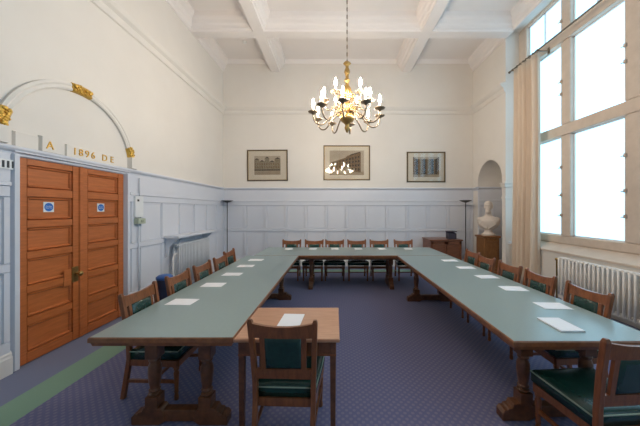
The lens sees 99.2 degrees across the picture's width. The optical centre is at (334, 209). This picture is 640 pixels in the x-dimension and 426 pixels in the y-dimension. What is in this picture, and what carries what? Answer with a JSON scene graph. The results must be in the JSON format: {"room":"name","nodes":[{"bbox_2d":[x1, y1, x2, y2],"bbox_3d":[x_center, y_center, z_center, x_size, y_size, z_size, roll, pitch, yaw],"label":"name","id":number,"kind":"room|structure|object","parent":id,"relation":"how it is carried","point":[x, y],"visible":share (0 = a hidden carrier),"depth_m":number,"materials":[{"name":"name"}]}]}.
{"room":"meeting room","nodes":[
{"label":"meeting room","id":0,"kind":"room"},
{"bbox_2d":[0,0,222,294],"bbox_3d":[-3.500,-1.425,1.630,0.200,6.250,13.660,0,0,0],"label":"wall","id":1,"kind":"structure","parent":0,"point":[171,129],"depth_m":4.25,"materials":[{"name":"beige paint"}]},
{"bbox_2d":[0,152,11,355],"bbox_3d":[-3.375,0.555,-1.085,0.050,2.290,7.830,0,0,0],"label":"trim","id":2,"kind":"structure","parent":1,"relation":"attached to","point":[5,183],"depth_m":2.77,"materials":[{"name":"grey paint"}]},
{"bbox_2d":[0,104,12,125],"bbox_3d":[-3.365,-0.949,2.756,0.071,0.231,0.169,0,0,0],"label":"gilded ornament","id":3,"kind":"object","parent":1,"relation":"attached to","point":[5,112],"visible":1,"depth_m":2.75,"materials":[{"name":"gold metal"}]},
{"bbox_2d":[0,158,13,169],"bbox_3d":[-3.362,-0.470,2.770,0.015,0.100,0.180,0,0,0],"label":"air vent","id":4,"kind":"object","parent":1,"relation":"attached to","point":[4,163],"visible":1,"depth_m":2.78,"materials":[{"name":"white plastic"}]},
{"bbox_2d":[20,157,83,365],"bbox_3d":[-3.392,0.549,3.271,0.176,2.292,0.735,0,0,0],"label":"door","id":5,"kind":"structure","parent":1,"relation":"in","point":[49,273],"depth_m":3.24,"materials":[{"name":"brown wood"}]},
{"bbox_2d":[43,202,53,211],"bbox_3d":[-3.430,-0.035,3.260,0.007,0.120,0.120,0,0,0],"label":"door sign","id":6,"kind":"object","parent":5,"relation":"attached to","point":[47,206],"visible":1,"depth_m":3.25,"materials":[{"name":"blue plastic"}]},
{"bbox_2d":[0,79,137,169],"bbox_3d":[-3.365,-1.155,3.620,0.070,0.960,1.960,0,0,0],"label":"trim","id":7,"kind":"structure","parent":1,"relation":"attached to","point":[14,97],"depth_m":3.17,"materials":[{"name":"beige paint"}]},
{"bbox_2d":[9,150,129,371],"bbox_3d":[-3.370,0.515,3.640,0.060,2.370,1.620,0,0,0],"label":"trim","id":8,"kind":"structure","parent":1,"relation":"attached to","point":[14,263],"depth_m":2.87,"materials":[{"name":"grey paint"}]},
{"bbox_2d":[12,130,126,167],"bbox_3d":[-3.377,-0.765,3.640,0.045,0.190,1.560,0,0,0],"label":"trim","id":9,"kind":"structure","parent":1,"relation":"attached to","point":[20,139],"depth_m":3.30,"materials":[{"name":"beige paint"}]},
{"bbox_2d":[78,167,82,337],"bbox_3d":[-3.397,0.549,3.640,0.017,2.291,0.060,0,0,0],"label":"door frame","id":10,"kind":"structure","parent":1,"relation":"attached to","point":[80,169],"depth_m":3.62,"materials":[{"name":"brown wood"}]},
{"bbox_2d":[70,82,93,99],"bbox_3d":[-3.365,-1.581,3.620,0.071,0.124,0.296,0,0,0],"label":"gilded ornament","id":11,"kind":"object","parent":1,"relation":"attached to","point":[78,89],"visible":1,"depth_m":3.60,"materials":[{"name":"gold metal"}]},
{"bbox_2d":[83,168,122,334],"bbox_3d":[-3.442,0.549,4.010,0.075,2.292,0.735,0,0,0],"label":"door","id":12,"kind":"structure","parent":1,"relation":"in","point":[102,231],"depth_m":4.00,"materials":[{"name":"brown wood"}]},
{"bbox_2d":[97,203,103,211],"bbox_3d":[-3.430,-0.035,3.985,0.007,0.120,0.120,0,0,0],"label":"door sign","id":13,"kind":"object","parent":12,"relation":"attached to","point":[100,207],"visible":1,"depth_m":3.98,"materials":[{"name":"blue plastic"}]},
{"bbox_2d":[0,264,214,379],"bbox_3d":[-3.375,1.580,1.630,0.050,0.240,13.260,0,0,0],"label":"baseboard","id":14,"kind":"structure","parent":1,"relation":"attached to","point":[6,361],"depth_m":2.78,"materials":[{"name":"white paint"}]},
{"bbox_2d":[125,147,134,157],"bbox_3d":[-3.365,-0.948,4.479,0.071,0.179,0.159,0,0,0],"label":"gilded ornament","id":15,"kind":"object","parent":1,"relation":"attached to","point":[130,152],"visible":1,"depth_m":4.45,"materials":[{"name":"gold metal"}]},
{"bbox_2d":[133,196,142,216],"bbox_3d":[-3.347,-0.055,4.640,0.034,0.360,0.200,0,0,0],"label":"controller","id":16,"kind":"object","parent":1,"relation":"attached to","point":[137,200],"visible":1,"depth_m":4.59,"materials":[{"name":"white plastic"}]},
{"bbox_2d":[138,225,139,290],"bbox_3d":[-3.355,0.850,4.655,0.019,1.200,0.022,0,0,0],"label":"cable conduit","id":17,"kind":"object","parent":1,"relation":"attached to","point":[138,225],"visible":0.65,"depth_m":4.65,"materials":[{"name":"grey paint"}]},
{"bbox_2d":[134,218,145,223],"bbox_3d":[-3.325,0.190,4.645,0.078,0.100,0.190,0,0,0],"label":"box","id":18,"kind":"object","parent":1,"relation":"attached to","point":[136,220],"visible":1,"depth_m":4.61,"materials":[{"name":"green plastic"}]},
{"bbox_2d":[130,174,223,293],"bbox_3d":[-3.375,0.555,6.355,0.050,2.290,3.810,0,0,0],"label":"wall paneling","id":19,"kind":"structure","parent":1,"relation":"attached to","point":[169,208],"depth_m":5.38,"materials":[{"name":"grey paint"}]},
{"bbox_2d":[163,230,215,257],"bbox_3d":[-3.216,0.735,6.160,0.300,0.440,1.660,0,0,0],"label":"shelf","id":20,"kind":"object","parent":1,"relation":"attached to","point":[170,240],"visible":0.8,"depth_m":5.47,"materials":[{"name":"grey paint"}]},
{"bbox_2d":[0,143,477,190],"bbox_3d":[0.395,-0.625,1.630,7.590,0.110,13.260,0,0,0],"label":"trim","id":21,"kind":"structure","parent":1,"relation":"attached to","point":[6,148],"depth_m":5.09,"materials":[{"name":"grey paint"}]},
{"bbox_2d":[89,0,505,114],"bbox_3d":[0.395,-3.025,1.630,7.590,0.250,13.260,0,0,0],"label":"trim","id":22,"kind":"structure","parent":1,"relation":"attached to","point":[112,9],"depth_m":7.48,"materials":[{"name":"beige paint"}]},
{"bbox_2d":[190,11,512,37],"bbox_3d":[0.395,-4.372,6.520,7.590,0.357,0.620,0,0,0],"label":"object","id":23,"kind":"structure","parent":1,"relation":"attached to","point":[205,24],"depth_m":6.34,"materials":[{"name":"paint"}]},
{"bbox_2d":[165,0,543,71],"bbox_3d":[0.395,-4.375,1.630,7.590,0.350,13.260,0,0,0],"label":"trim","id":24,"kind":"structure","parent":1,"relation":"attached to","point":[183,9],"depth_m":6.79,"materials":[{"name":"paint"}]},
{"bbox_2d":[0,266,639,425],"bbox_3d":[0.850,1.800,1.650,8.900,0.200,13.700,0,0,0],"label":"floor","id":25,"kind":"structure","parent":0,"point":[400,362],"depth_m":2.81,"materials":[{"name":"blue carpet"}]},
{"bbox_2d":[118,281,201,400],"bbox_3d":[-1.661,1.226,2.660,0.556,0.947,0.520,0,0,0],"label":"chair","id":26,"kind":"object","parent":25,"relation":"on","point":[174,356],"visible":0.5,"depth_m":2.44,"materials":[{"name":"brown wood"}]},
{"bbox_2d":[156,274,172,299],"bbox_3d":[-2.820,1.383,4.500,0.250,0.635,0.250,0,0,0],"label":"waste bin","id":27,"kind":"object","parent":25,"relation":"on","point":[160,280],"visible":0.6,"depth_m":4.40,"materials":[{"name":"blue plastic"}]},
{"bbox_2d":[164,268,191,295],"bbox_3d":[-1.661,1.226,3.320,0.556,0.947,0.520,0,0,0],"label":"chair","id":28,"kind":"object","parent":25,"relation":"on","point":[174,284],"visible":0.22,"depth_m":3.28,"materials":[{"name":"brown wood"}]},
{"bbox_2d":[172,237,209,279],"bbox_3d":[-3.220,1.196,6.108,0.140,1.007,1.512,0,0,0],"label":"radiator","id":29,"kind":"object","parent":25,"relation":"on","point":[194,252],"visible":0.55,"depth_m":6.02,"materials":[{"name":"metal"}]},
{"bbox_2d":[87,256,298,424],"bbox_3d":[-1.298,1.325,3.846,1.085,0.750,3.652,0,0,0],"label":"conference table","id":30,"kind":"object","parent":25,"relation":"on","point":[219,314],"visible":1,"depth_m":2.23,"materials":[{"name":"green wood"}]},
{"bbox_2d":[164,299,198,304],"bbox_3d":[-1.575,0.949,2.810,0.262,0.002,0.186,0,0,2],"label":"paper sheet","id":31,"kind":"object","parent":30,"relation":"on","point":[175,301],"visible":1,"depth_m":2.79,"materials":[{"name":"white paper"}]},
{"bbox_2d":[200,283,225,286],"bbox_3d":[-1.540,0.949,3.450,0.262,0.002,0.186,0,0,0],"label":"paper sheet","id":32,"kind":"object","parent":30,"relation":"on","point":[205,284],"visible":1,"depth_m":3.41,"materials":[{"name":"white paper"}]},
{"bbox_2d":[221,273,242,275],"bbox_3d":[-1.515,0.949,4.020,0.262,0.002,0.186,0,0,1],"label":"paper sheet","id":33,"kind":"object","parent":30,"relation":"on","point":[225,274],"visible":1,"depth_m":4.00,"materials":[{"name":"white paper"}]},
{"bbox_2d":[237,265,253,266],"bbox_3d":[-1.510,0.949,4.610,0.262,0.002,0.186,0,0,-1],"label":"paper sheet","id":34,"kind":"object","parent":30,"relation":"on","point":[239,265],"visible":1,"depth_m":4.56,"materials":[{"name":"white paper"}]},
{"bbox_2d":[192,259,212,281],"bbox_3d":[-1.661,1.226,3.920,0.556,0.947,0.520,0,0,0],"label":"chair","id":35,"kind":"object","parent":25,"relation":"on","point":[200,272],"visible":0.19,"depth_m":3.89,"materials":[{"name":"brown wood"}]},
{"bbox_2d":[213,253,227,271],"bbox_3d":[-1.661,1.226,4.535,0.556,0.947,0.520,0,0,0],"label":"chair","id":36,"kind":"object","parent":25,"relation":"on","point":[219,263],"visible":0.2,"depth_m":4.50,"materials":[{"name":"brown wood"}]},
{"bbox_2d":[221,200,232,251],"bbox_3d":[-3.170,0.710,8.000,0.340,1.980,0.340,0,0,0],"label":"floor lamp","id":37,"kind":"object","parent":25,"relation":"on","point":[226,201],"visible":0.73,"depth_m":8.00,"materials":[{"name":"black metal"}]},
{"bbox_2d":[223,248,235,264],"bbox_3d":[-1.761,1.226,5.170,0.556,0.947,0.520,0,0,0],"label":"chair","id":38,"kind":"object","parent":25,"relation":"on","point":[231,256],"visible":0.19,"depth_m":5.21,"materials":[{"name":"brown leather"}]},
{"bbox_2d":[247,319,324,425],"bbox_3d":[-0.353,1.226,2.126,0.520,0.947,0.556,0,0,2],"label":"chair","id":39,"kind":"object","parent":25,"relation":"on","point":[286,376],"visible":0.99,"depth_m":1.91,"materials":[{"name":"brown wood"}]},
{"bbox_2d":[233,308,339,425],"bbox_3d":[-0.357,1.325,2.325,0.784,0.750,0.650,0,0,0],"label":"table","id":40,"kind":"object","parent":25,"relation":"on","point":[327,318],"visible":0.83,"depth_m":2.04,"materials":[{"name":"brown wood"}]},
{"bbox_2d":[277,314,304,325],"bbox_3d":[-0.375,0.947,2.345,0.186,0.004,0.262,0,0,3],"label":"paper sheet","id":41,"kind":"object","parent":40,"relation":"on","point":[287,319],"visible":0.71,"depth_m":2.33,"materials":[{"name":"white paper"}]},
{"bbox_2d":[282,239,300,280],"bbox_3d":[-1.110,1.226,6.749,0.520,0.947,0.556,0,0,0],"label":"chair","id":42,"kind":"object","parent":25,"relation":"on","point":[296,265],"visible":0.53,"depth_m":6.96,"materials":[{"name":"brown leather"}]},
{"bbox_2d":[302,239,323,280],"bbox_3d":[-0.533,1.226,6.749,0.520,0.947,0.556,0,0,0],"label":"chair","id":43,"kind":"object","parent":25,"relation":"on","point":[318,263],"visible":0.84,"depth_m":6.51,"materials":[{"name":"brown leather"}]},
{"bbox_2d":[324,239,344,280],"bbox_3d":[-0.010,1.226,6.749,0.520,0.947,0.556,0,0,0],"label":"chair","id":44,"kind":"object","parent":25,"relation":"on","point":[328,264],"visible":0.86,"depth_m":6.51,"materials":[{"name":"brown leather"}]},
{"bbox_2d":[254,247,449,289],"bbox_3d":[0.350,1.325,6.304,4.100,0.750,1.252,0,0,0],"label":"conference table","id":45,"kind":"object","parent":25,"relation":"on","point":[321,253],"visible":0.99,"depth_m":5.94,"materials":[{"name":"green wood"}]},
{"bbox_2d":[347,239,368,280],"bbox_3d":[0.557,1.226,6.749,0.520,0.947,0.556,0,0,0],"label":"chair","id":46,"kind":"object","parent":25,"relation":"on","point":[352,264],"visible":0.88,"depth_m":6.50,"materials":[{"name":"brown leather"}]},
{"bbox_2d":[369,239,392,280],"bbox_3d":[1.130,1.226,6.749,0.520,0.947,0.556,0,0,0],"label":"chair","id":47,"kind":"object","parent":25,"relation":"on","point":[374,264],"visible":0.5,"depth_m":6.61,"materials":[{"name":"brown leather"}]},
{"bbox_2d":[394,239,412,280],"bbox_3d":[1.753,1.226,6.749,0.520,0.947,0.556,0,0,0],"label":"chair","id":48,"kind":"object","parent":25,"relation":"on","point":[398,263],"visible":0.56,"depth_m":6.96,"materials":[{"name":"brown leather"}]},
{"bbox_2d":[422,237,462,259],"bbox_3d":[3.080,1.260,7.847,0.920,0.880,0.706,0,0,0],"label":"base cabinet","id":49,"kind":"object","parent":25,"relation":"on","point":[452,247],"visible":0.58,"depth_m":7.52,"materials":[{"name":"red wood"}]},
{"bbox_2d":[446,231,456,238],"bbox_3d":[3.300,0.707,7.730,0.240,0.225,0.230,0,0,0],"label":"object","id":50,"kind":"object","parent":49,"relation":"on","point":[449,234],"visible":1,"depth_m":7.62,"materials":[{"name":"plastic"}]},
{"bbox_2d":[459,200,471,249],"bbox_3d":[3.770,0.710,7.850,0.340,1.980,0.340,0,0,0],"label":"floor lamp","id":51,"kind":"object","parent":25,"relation":"on","point":[464,201],"visible":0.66,"depth_m":7.84,"materials":[{"name":"black metal"}]},
{"bbox_2d":[452,248,480,304],"bbox_3d":[2.324,1.226,5.090,0.556,0.947,0.520,0,0,0],"label":"chair","id":52,"kind":"object","parent":25,"relation":"on","point":[470,257],"visible":0.18,"depth_m":5.11,"materials":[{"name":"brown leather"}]},
{"bbox_2d":[450,253,495,317],"bbox_3d":[2.249,1.226,4.500,0.556,0.947,0.520,0,0,0],"label":"chair","id":53,"kind":"object","parent":25,"relation":"on","point":[482,262],"visible":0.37,"depth_m":4.46,"materials":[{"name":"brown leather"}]},
{"bbox_2d":[475,235,500,273],"bbox_3d":[4.160,1.195,7.420,0.460,1.010,0.460,0,0,0],"label":"pedestal","id":54,"kind":"object","parent":25,"relation":"on","point":[488,246],"visible":0.57,"depth_m":7.22,"materials":[{"name":"brown wood"}]},
{"bbox_2d":[477,201,499,235],"bbox_3d":[4.180,0.220,7.420,0.570,0.939,0.340,0,0,38],"label":"bust","id":55,"kind":"object","parent":54,"relation":"on","point":[487,222],"visible":1,"depth_m":7.33,"materials":[{"name":"white stone"}]},
{"bbox_2d":[467,260,522,336],"bbox_3d":[2.249,1.226,3.890,0.556,0.947,0.520,0,0,0],"label":"chair","id":56,"kind":"object","parent":25,"relation":"on","point":[513,273],"visible":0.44,"depth_m":3.85,"materials":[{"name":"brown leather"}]},
{"bbox_2d":[397,256,639,420],"bbox_3d":[1.845,1.325,3.818,1.110,0.750,3.707,0,0,0],"label":"conference table","id":57,"kind":"object","parent":25,"relation":"on","point":[512,316],"visible":0.79,"depth_m":2.38,"materials":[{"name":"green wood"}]},
{"bbox_2d":[441,259,458,261],"bbox_3d":[2.150,0.947,5.100,0.262,0.004,0.186,0,0,2],"label":"paper sheet","id":58,"kind":"object","parent":57,"relation":"on","point":[444,260],"visible":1,"depth_m":5.09,"materials":[{"name":"white paper"}]},
{"bbox_2d":[455,266,475,268],"bbox_3d":[2.150,0.947,4.470,0.262,0.004,0.186,0,0,2],"label":"paper sheet","id":59,"kind":"object","parent":57,"relation":"on","point":[459,267],"visible":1,"depth_m":4.47,"materials":[{"name":"white paper"}]},
{"bbox_2d":[474,275,497,278],"bbox_3d":[2.150,0.947,3.860,0.262,0.004,0.186,0,0,-3],"label":"paper sheet","id":60,"kind":"object","parent":57,"relation":"on","point":[479,276],"visible":1,"depth_m":3.87,"materials":[{"name":"white paper"}]},
{"bbox_2d":[498,286,528,290],"bbox_3d":[2.150,0.947,3.280,0.262,0.004,0.186,0,0,4],"label":"paper sheet","id":61,"kind":"object","parent":57,"relation":"on","point":[507,288],"visible":1,"depth_m":3.27,"materials":[{"name":"white paper"}]},
{"bbox_2d":[532,302,573,309],"bbox_3d":[2.150,0.947,2.690,0.262,0.004,0.186,0,0,4],"label":"paper sheet","id":62,"kind":"object","parent":57,"relation":"on","point":[546,305],"visible":1,"depth_m":2.69,"materials":[{"name":"white paper"}]},
{"bbox_2d":[537,317,585,331],"bbox_3d":[1.855,0.944,2.245,0.186,0.011,0.262,0,0,1],"label":"paper sheet","id":63,"kind":"object","parent":57,"relation":"on","point":[559,324],"visible":1,"depth_m":2.23,"materials":[{"name":"white paper"}]},
{"bbox_2d":[488,268,557,359],"bbox_3d":[2.249,1.226,3.320,0.556,0.947,0.520,0,0,0],"label":"chair","id":64,"kind":"object","parent":25,"relation":"on","point":[547,285],"visible":0.34,"depth_m":3.27,"materials":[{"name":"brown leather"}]},
{"bbox_2d":[533,280,614,377],"bbox_3d":[2.249,1.226,2.690,0.556,0.947,0.520,0,0,0],"label":"chair","id":65,"kind":"object","parent":25,"relation":"on","point":[594,302],"visible":0.3,"depth_m":2.55,"materials":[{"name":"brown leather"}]},
{"bbox_2d":[530,338,639,425],"bbox_3d":[1.797,1.226,1.866,0.520,0.947,0.556,0,0,-4],"label":"chair","id":66,"kind":"object","parent":25,"relation":"on","point":[586,396],"visible":1,"depth_m":1.69,"materials":[{"name":"green leather"}]},
{"bbox_2d":[555,257,639,324],"bbox_3d":[4.190,1.286,4.059,0.140,0.827,2.218,0,0,0],"label":"radiator","id":67,"kind":"object","parent":25,"relation":"on","point":[601,279],"visible":0.75,"depth_m":4.18,"materials":[{"name":"metal"}]},
{"bbox_2d":[223,64,472,187],"bbox_3d":[0.950,-1.425,8.360,8.700,6.250,0.200,0,0,0],"label":"wall","id":68,"kind":"structure","parent":0,"point":[390,142],"depth_m":8.26,"materials":[{"name":"beige paint"}]},
{"bbox_2d":[236,0,284,71],"bbox_3d":[-1.800,-4.370,1.630,0.620,0.360,13.260,0,0,0],"label":"trim","id":69,"kind":"structure","parent":68,"relation":"attached to","point":[256,12],"depth_m":6.42,"materials":[{"name":"paint"}]},
{"bbox_2d":[247,150,287,180],"bbox_3d":[-2.049,-1.354,8.240,1.233,0.951,0.032,0,0,0],"label":"framed picture","id":70,"kind":"object","parent":68,"relation":"attached to","point":[262,165],"visible":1,"depth_m":8.24,"materials":[{"name":"brown paper"}]},
{"bbox_2d":[254,156,280,174],"bbox_3d":[-2.049,-1.354,8.245,0.793,0.571,0.001,0,0,0],"label":"print","id":71,"kind":"object","parent":70,"relation":"attached to","point":[263,165],"depth_m":8.24},
{"bbox_2d":[323,145,369,179],"bbox_3d":[0.357,-1.431,8.240,1.418,1.063,0.032,0,0,0],"label":"framed picture","id":72,"kind":"object","parent":68,"relation":"attached to","point":[340,162],"visible":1,"depth_m":8.24,"materials":[{"name":"brown paper"}]},
{"bbox_2d":[330,151,363,174],"bbox_3d":[0.357,-1.431,8.245,1.038,0.743,0.002,0,0,0],"label":"print","id":73,"kind":"object","parent":72,"relation":"attached to","point":[341,162],"depth_m":8.24},
{"bbox_2d":[223,191,472,258],"bbox_3d":[0.395,0.555,8.235,7.590,2.290,0.050,0,0,0],"label":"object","id":74,"kind":"structure","parent":68,"relation":"attached to","point":[258,221],"depth_m":8.25,"materials":[{"name":"grey paint"}]},
{"bbox_2d":[228,59,467,63],"bbox_3d":[0.395,-4.495,8.225,7.590,0.110,0.070,0,0,0],"label":"trim","id":75,"kind":"structure","parent":68,"relation":"attached to","point":[230,61],"depth_m":8.22,"materials":[{"name":"paint"}]},
{"bbox_2d":[236,259,463,265],"bbox_3d":[0.395,1.580,8.235,7.590,0.240,0.050,0,0,0],"label":"baseboard","id":76,"kind":"structure","parent":68,"relation":"attached to","point":[301,261],"depth_m":8.21,"materials":[{"name":"white paint"}]},
{"bbox_2d":[396,0,450,71],"bbox_3d":[2.160,-4.370,1.630,0.620,0.360,13.260,0,0,0],"label":"trim","id":77,"kind":"structure","parent":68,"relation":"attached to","point":[429,13],"depth_m":6.42,"materials":[{"name":"paint"}]},
{"bbox_2d":[407,152,444,181],"bbox_3d":[2.761,-1.304,8.240,1.172,0.930,0.032,0,0,0],"label":"framed picture","id":78,"kind":"object","parent":68,"relation":"attached to","point":[421,166],"visible":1,"depth_m":8.24,"materials":[{"name":"brown"}]},
{"bbox_2d":[413,157,438,176],"bbox_3d":[2.761,-1.304,8.245,0.792,0.610,0.001,0,0,0],"label":"print","id":79,"kind":"object","parent":78,"relation":"attached to","point":[422,166],"depth_m":8.24},
{"bbox_2d":[187,0,518,58],"bbox_3d":[0.850,-4.650,1.630,8.900,0.200,13.660,0,0,0],"label":"ceiling","id":80,"kind":"structure","parent":0,"point":[233,48],"depth_m":7.30,"materials":[{"name":"paint"}]},
{"bbox_2d":[308,0,384,133],"bbox_3d":[0.200,-2.915,4.500,1.272,3.270,1.272,0,0,0],"label":"chandelier","id":81,"kind":"object","parent":80,"relation":"hanging from","point":[346,112],"visible":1,"depth_m":4.43,"materials":[{"name":"gold metal"}]},
{"bbox_2d":[473,0,639,328],"bbox_3d":[4.595,-1.425,1.630,0.810,6.250,13.260,0,0,0],"label":"wall","id":82,"kind":"structure","parent":0,"point":[493,124],"depth_m":6.84,"materials":[{"name":"beige paint"}]},
{"bbox_2d":[478,190,501,259],"bbox_3d":[4.595,0.555,7.955,0.810,2.290,0.050,0,0,0],"label":"trim","id":83,"kind":"structure","parent":82,"relation":"attached to","point":[494,196],"depth_m":7.95,"materials":[{"name":"grey paint"}]},
{"bbox_2d":[478,187,501,189],"bbox_3d":[4.595,-0.625,7.942,0.810,0.110,0.075,0,0,0],"label":"trim","id":84,"kind":"structure","parent":82,"relation":"attached to","point":[479,188],"depth_m":7.92,"materials":[{"name":"grey paint"}]},
{"bbox_2d":[499,182,512,198],"bbox_3d":[4.245,-0.477,6.713,0.250,0.395,0.206,0,0,0],"label":"trim","id":85,"kind":"structure","parent":82,"relation":"attached to","point":[504,184],"depth_m":6.64,"materials":[{"name":"beige paint"}]},
{"bbox_2d":[519,0,639,268],"bbox_3d":[4.510,-1.762,3.565,0.380,5.195,6.230,0,0,0],"label":"window","id":86,"kind":"structure","parent":82,"relation":"in","point":[590,74],"depth_m":4.88,"materials":[{"name":"glass"}]},
{"bbox_2d":[508,0,601,73],"bbox_3d":[4.354,-3.335,3.677,0.272,0.130,5.954,0,0,0],"label":"pole","id":87,"kind":"object","parent":86,"relation":"attached to","point":[599,1],"visible":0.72,"depth_m":5.42,"materials":[{"name":"brown metal"}]},
{"bbox_2d":[512,53,540,285],"bbox_3d":[4.238,-0.807,6.045,0.177,4.955,0.740,0,0,0],"label":"curtain","id":88,"kind":"object","parent":87,"relation":"hanging from","point":[526,207],"visible":0.91,"depth_m":5.92,"materials":[{"name":"beige fabric"}]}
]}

